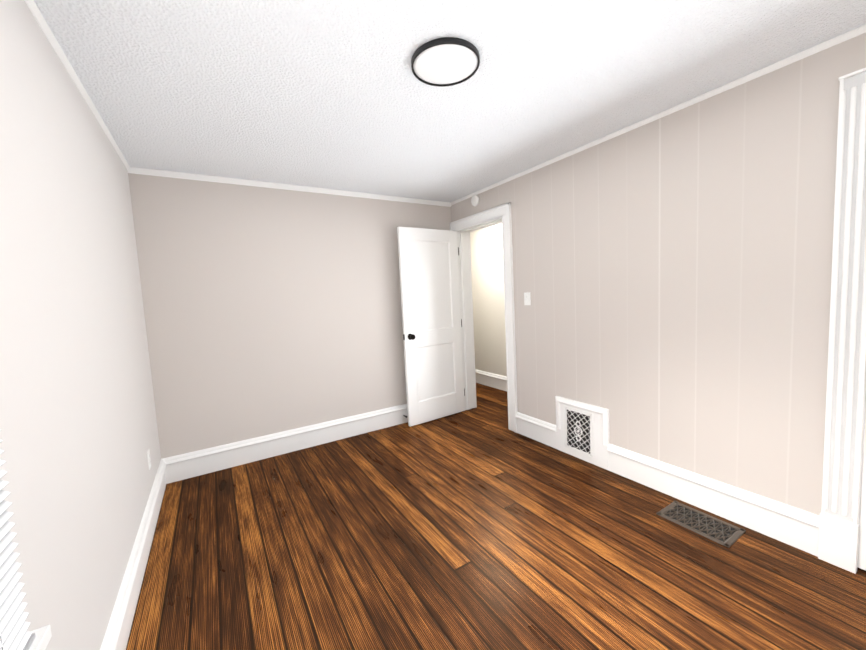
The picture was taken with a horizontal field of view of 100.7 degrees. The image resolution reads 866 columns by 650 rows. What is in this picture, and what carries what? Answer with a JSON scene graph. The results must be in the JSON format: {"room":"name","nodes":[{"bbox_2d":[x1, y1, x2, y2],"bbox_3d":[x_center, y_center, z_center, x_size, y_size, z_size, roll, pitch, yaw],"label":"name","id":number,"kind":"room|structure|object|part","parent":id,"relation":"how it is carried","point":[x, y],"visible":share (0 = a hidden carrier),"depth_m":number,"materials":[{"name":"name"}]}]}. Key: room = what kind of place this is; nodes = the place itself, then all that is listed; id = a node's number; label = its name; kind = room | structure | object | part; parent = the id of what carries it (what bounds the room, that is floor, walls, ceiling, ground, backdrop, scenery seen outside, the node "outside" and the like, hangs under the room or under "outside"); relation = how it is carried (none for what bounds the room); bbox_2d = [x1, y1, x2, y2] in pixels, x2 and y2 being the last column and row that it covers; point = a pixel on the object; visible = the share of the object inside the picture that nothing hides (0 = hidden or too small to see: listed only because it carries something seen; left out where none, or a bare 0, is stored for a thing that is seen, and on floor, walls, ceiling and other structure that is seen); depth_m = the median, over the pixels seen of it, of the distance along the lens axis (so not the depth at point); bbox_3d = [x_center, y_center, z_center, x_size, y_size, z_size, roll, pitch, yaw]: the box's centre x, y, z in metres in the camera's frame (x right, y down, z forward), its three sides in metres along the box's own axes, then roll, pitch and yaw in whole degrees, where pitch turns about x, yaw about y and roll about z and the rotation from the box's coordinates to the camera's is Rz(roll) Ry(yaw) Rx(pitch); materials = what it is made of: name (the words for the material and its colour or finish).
{"room":"empty bedroom","nodes":[
{"label":"empty bedroom","id":0,"kind":"room"},
{"bbox_2d":[0,0,160,649],"bbox_3d":[-1.079,0.153,0.807,0.155,2.440,4.790,-6,6,-31],"label":"wall","id":1,"kind":"structure","parent":0,"point":[79,436],"depth_m":1.23,"materials":[{"name":"white paint"}]},
{"bbox_2d":[0,429,35,649],"bbox_3d":[-0.635,-0.055,0.280,0.048,1.522,1.025,-6,6,-31],"label":"window blinds","id":2,"kind":"object","parent":1,"relation":"attached to","point":[15,634],"visible":1,"depth_m":0.73,"materials":[{"name":"white plastic"}]},
{"bbox_2d":[30,625,51,649],"bbox_3d":[-0.707,0.033,0.239,0.215,1.607,1.095,-6,6,-31],"label":"window sill","id":3,"kind":"structure","parent":1,"relation":"in","point":[43,635],"depth_m":0.79,"materials":[{"name":"white wood"}]},
{"bbox_2d":[24,0,129,169],"bbox_3d":[-1.066,-1.053,0.752,0.016,0.030,4.480,-6,6,-31],"label":"trim","id":4,"kind":"structure","parent":1,"relation":"attached to","point":[54,43],"depth_m":1.53,"materials":[{"name":"white wood"}]},
{"bbox_2d":[100,459,165,649],"bbox_3d":[-0.945,1.257,0.948,0.032,0.206,4.480,-6,6,-31],"label":"baseboard","id":5,"kind":"structure","parent":1,"relation":"attached to","point":[116,636],"depth_m":1.71,"materials":[{"name":"white wood"}]},
{"bbox_2d":[147,449,150,469],"bbox_3d":[-1.872,0.886,2.368,0.008,0.116,0.072,-6,6,-31],"label":"electrical outlet plate","id":6,"kind":"object","parent":1,"relation":"attached to","point":[148,458],"visible":1,"depth_m":2.35,"materials":[{"name":"white plastic"}]},
{"bbox_2d":[128,173,451,458],"bbox_3d":[-0.939,-0.087,3.612,3.055,2.440,0.155,-6,6,-31],"label":"wall","id":7,"kind":"structure","parent":0,"point":[267,311],"depth_m":3.18,"materials":[{"name":"grey paint"}]},
{"bbox_2d":[163,404,407,483],"bbox_3d":[-0.901,1.035,3.585,2.900,0.206,0.032,-6,6,-31],"label":"baseboard","id":8,"kind":"structure","parent":7,"relation":"attached to","point":[199,462],"depth_m":3.26,"materials":[{"name":"white wood"}]},
{"bbox_2d":[127,166,450,206],"bbox_3d":[-1.017,-1.268,3.397,2.900,0.046,0.022,-6,6,-31],"label":"trim","id":9,"kind":"structure","parent":7,"relation":"attached to","point":[173,174],"depth_m":3.15,"materials":[{"name":"white wood"}]},
{"bbox_2d":[34,0,865,201],"bbox_3d":[-0.199,-1.336,2.966,4.160,0.080,7.660,-6,6,-31],"label":"ceiling","id":10,"kind":"structure","parent":0,"point":[334,94],"depth_m":1.72,"materials":[{"name":"white paint"}]},
{"bbox_2d":[411,37,479,86],"bbox_3d":[0.056,-1.184,1.630,0.310,0.025,0.310,-6,6,-31],"label":"ceiling light","id":11,"kind":"object","parent":10,"relation":"in","point":[445,61],"visible":1,"depth_m":1.60,"materials":[{"name":"white plastic"}]},
{"bbox_2d":[470,223,506,376],"bbox_3d":[0.890,-0.310,5.199,0.155,2.440,5.110,-6,6,-31],"label":"wall","id":12,"kind":"structure","parent":0,"point":[486,249],"depth_m":5.18,"materials":[{"name":"white paint"}]},
{"bbox_2d":[475,369,506,390],"bbox_3d":[0.543,0.843,5.045,0.791,0.206,4.800,-6,6,-31],"label":"baseboard","id":13,"kind":"structure","parent":12,"relation":"attached to","point":[496,381],"depth_m":5.25,"materials":[{"name":"white wood"}]},
{"bbox_2d":[126,383,865,649],"bbox_3d":[-0.076,1.163,3.175,4.160,0.060,7.660,-6,6,-31],"label":"floor","id":14,"kind":"structure","parent":0,"point":[481,526],"depth_m":1.85,"materials":[{"name":"brown wood"}]},
{"bbox_2d":[656,501,745,547],"bbox_3d":[1.541,1.141,2.080,0.230,0.006,0.360,-6,6,-31],"label":"floor vent","id":15,"kind":"object","parent":14,"relation":"in","point":[721,532],"visible":1,"depth_m":2.06,"materials":[{"name":"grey metal"}]},
{"bbox_2d":[451,33,865,515],"bbox_3d":[1.553,-0.104,2.337,0.155,2.440,4.635,-6,6,-31],"label":"wall","id":16,"kind":"structure","parent":0,"point":[672,272],"depth_m":2.12,"materials":[{"name":"paint"}]},
{"bbox_2d":[471,195,479,205],"bbox_3d":[0.438,-1.308,3.769,0.036,0.116,0.116,-6,6,-31],"label":"smoke detector","id":17,"kind":"object","parent":16,"relation":"attached to","point":[475,199],"visible":0.98,"depth_m":3.75,"materials":[{"name":"white plastic"}]},
{"bbox_2d":[450,202,517,432],"bbox_3d":[0.593,-0.072,3.905,0.219,2.216,0.991,-6,6,-31],"label":"door frame","id":18,"kind":"structure","parent":16,"relation":"attached to","point":[503,211],"depth_m":3.77,"materials":[{"name":"white wood"}]},
{"bbox_2d":[397,227,464,426],"bbox_3d":[0.009,0.007,3.947,0.773,2.084,0.171,-6,6,-35],"label":"open door","id":19,"kind":"structure","parent":18,"relation":"attached to","point":[430,290],"depth_m":3.91,"materials":[{"name":"white wood"}]},
{"bbox_3d":[-0.261,0.123,3.761,0.100,0.066,0.171,-6,6,-35],"label":"knob","id":20,"kind":"part","parent":19,"relation":"part of","materials":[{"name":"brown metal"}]},
{"bbox_2d":[524,292,530,304],"bbox_3d":[0.858,-0.238,3.280,0.018,0.116,0.072,-6,6,-31],"label":"switch plate","id":21,"kind":"object","parent":16,"relation":"attached to","point":[527,299],"visible":1,"depth_m":3.28,"materials":[{"name":"white plastic"}]},
{"bbox_2d":[555,396,609,469],"bbox_3d":[1.191,0.856,2.902,0.036,0.472,0.480,-6,6,-31],"label":"air vent","id":22,"kind":"object","parent":16,"relation":"in","point":[600,434],"depth_m":2.87,"materials":[{"name":"white metal"}]},
{"bbox_3d":[1.178,0.861,2.912,0.008,0.330,0.240,-6,6,-31],"label":"wall air vent register","id":23,"kind":"part","parent":22,"relation":"part of","materials":[{"name":"white metal"}]},
{"bbox_2d":[451,24,865,204],"bbox_3d":[1.381,-1.299,2.258,0.016,0.030,4.480,-6,6,-31],"label":"trim","id":24,"kind":"structure","parent":16,"relation":"attached to","point":[860,30],"depth_m":2.02,"materials":[{"name":"white wood"}]},
{"bbox_2d":[515,412,819,556],"bbox_3d":[1.745,1.034,2.033,0.032,0.206,3.505,-6,6,-31],"label":"baseboard","id":25,"kind":"structure","parent":16,"relation":"attached to","point":[788,525],"depth_m":2.15,"materials":[{"name":"white wood"}]},
{"bbox_2d":[818,68,865,573],"bbox_3d":[2.132,0.051,1.246,0.034,2.257,1.038,-6,6,-31],"label":"door frame","id":26,"kind":"structure","parent":16,"relation":"attached to","point":[842,466],"depth_m":1.63,"materials":[{"name":"white wood"}]},
{"bbox_2d":[857,390,865,570],"bbox_3d":[2.173,0.123,1.276,0.171,2.084,0.806,-6,6,-31],"label":"door","id":27,"kind":"structure","parent":16,"relation":"in","point":[861,563],"depth_m":1.66,"materials":[{"name":"white wood"}]}
]}

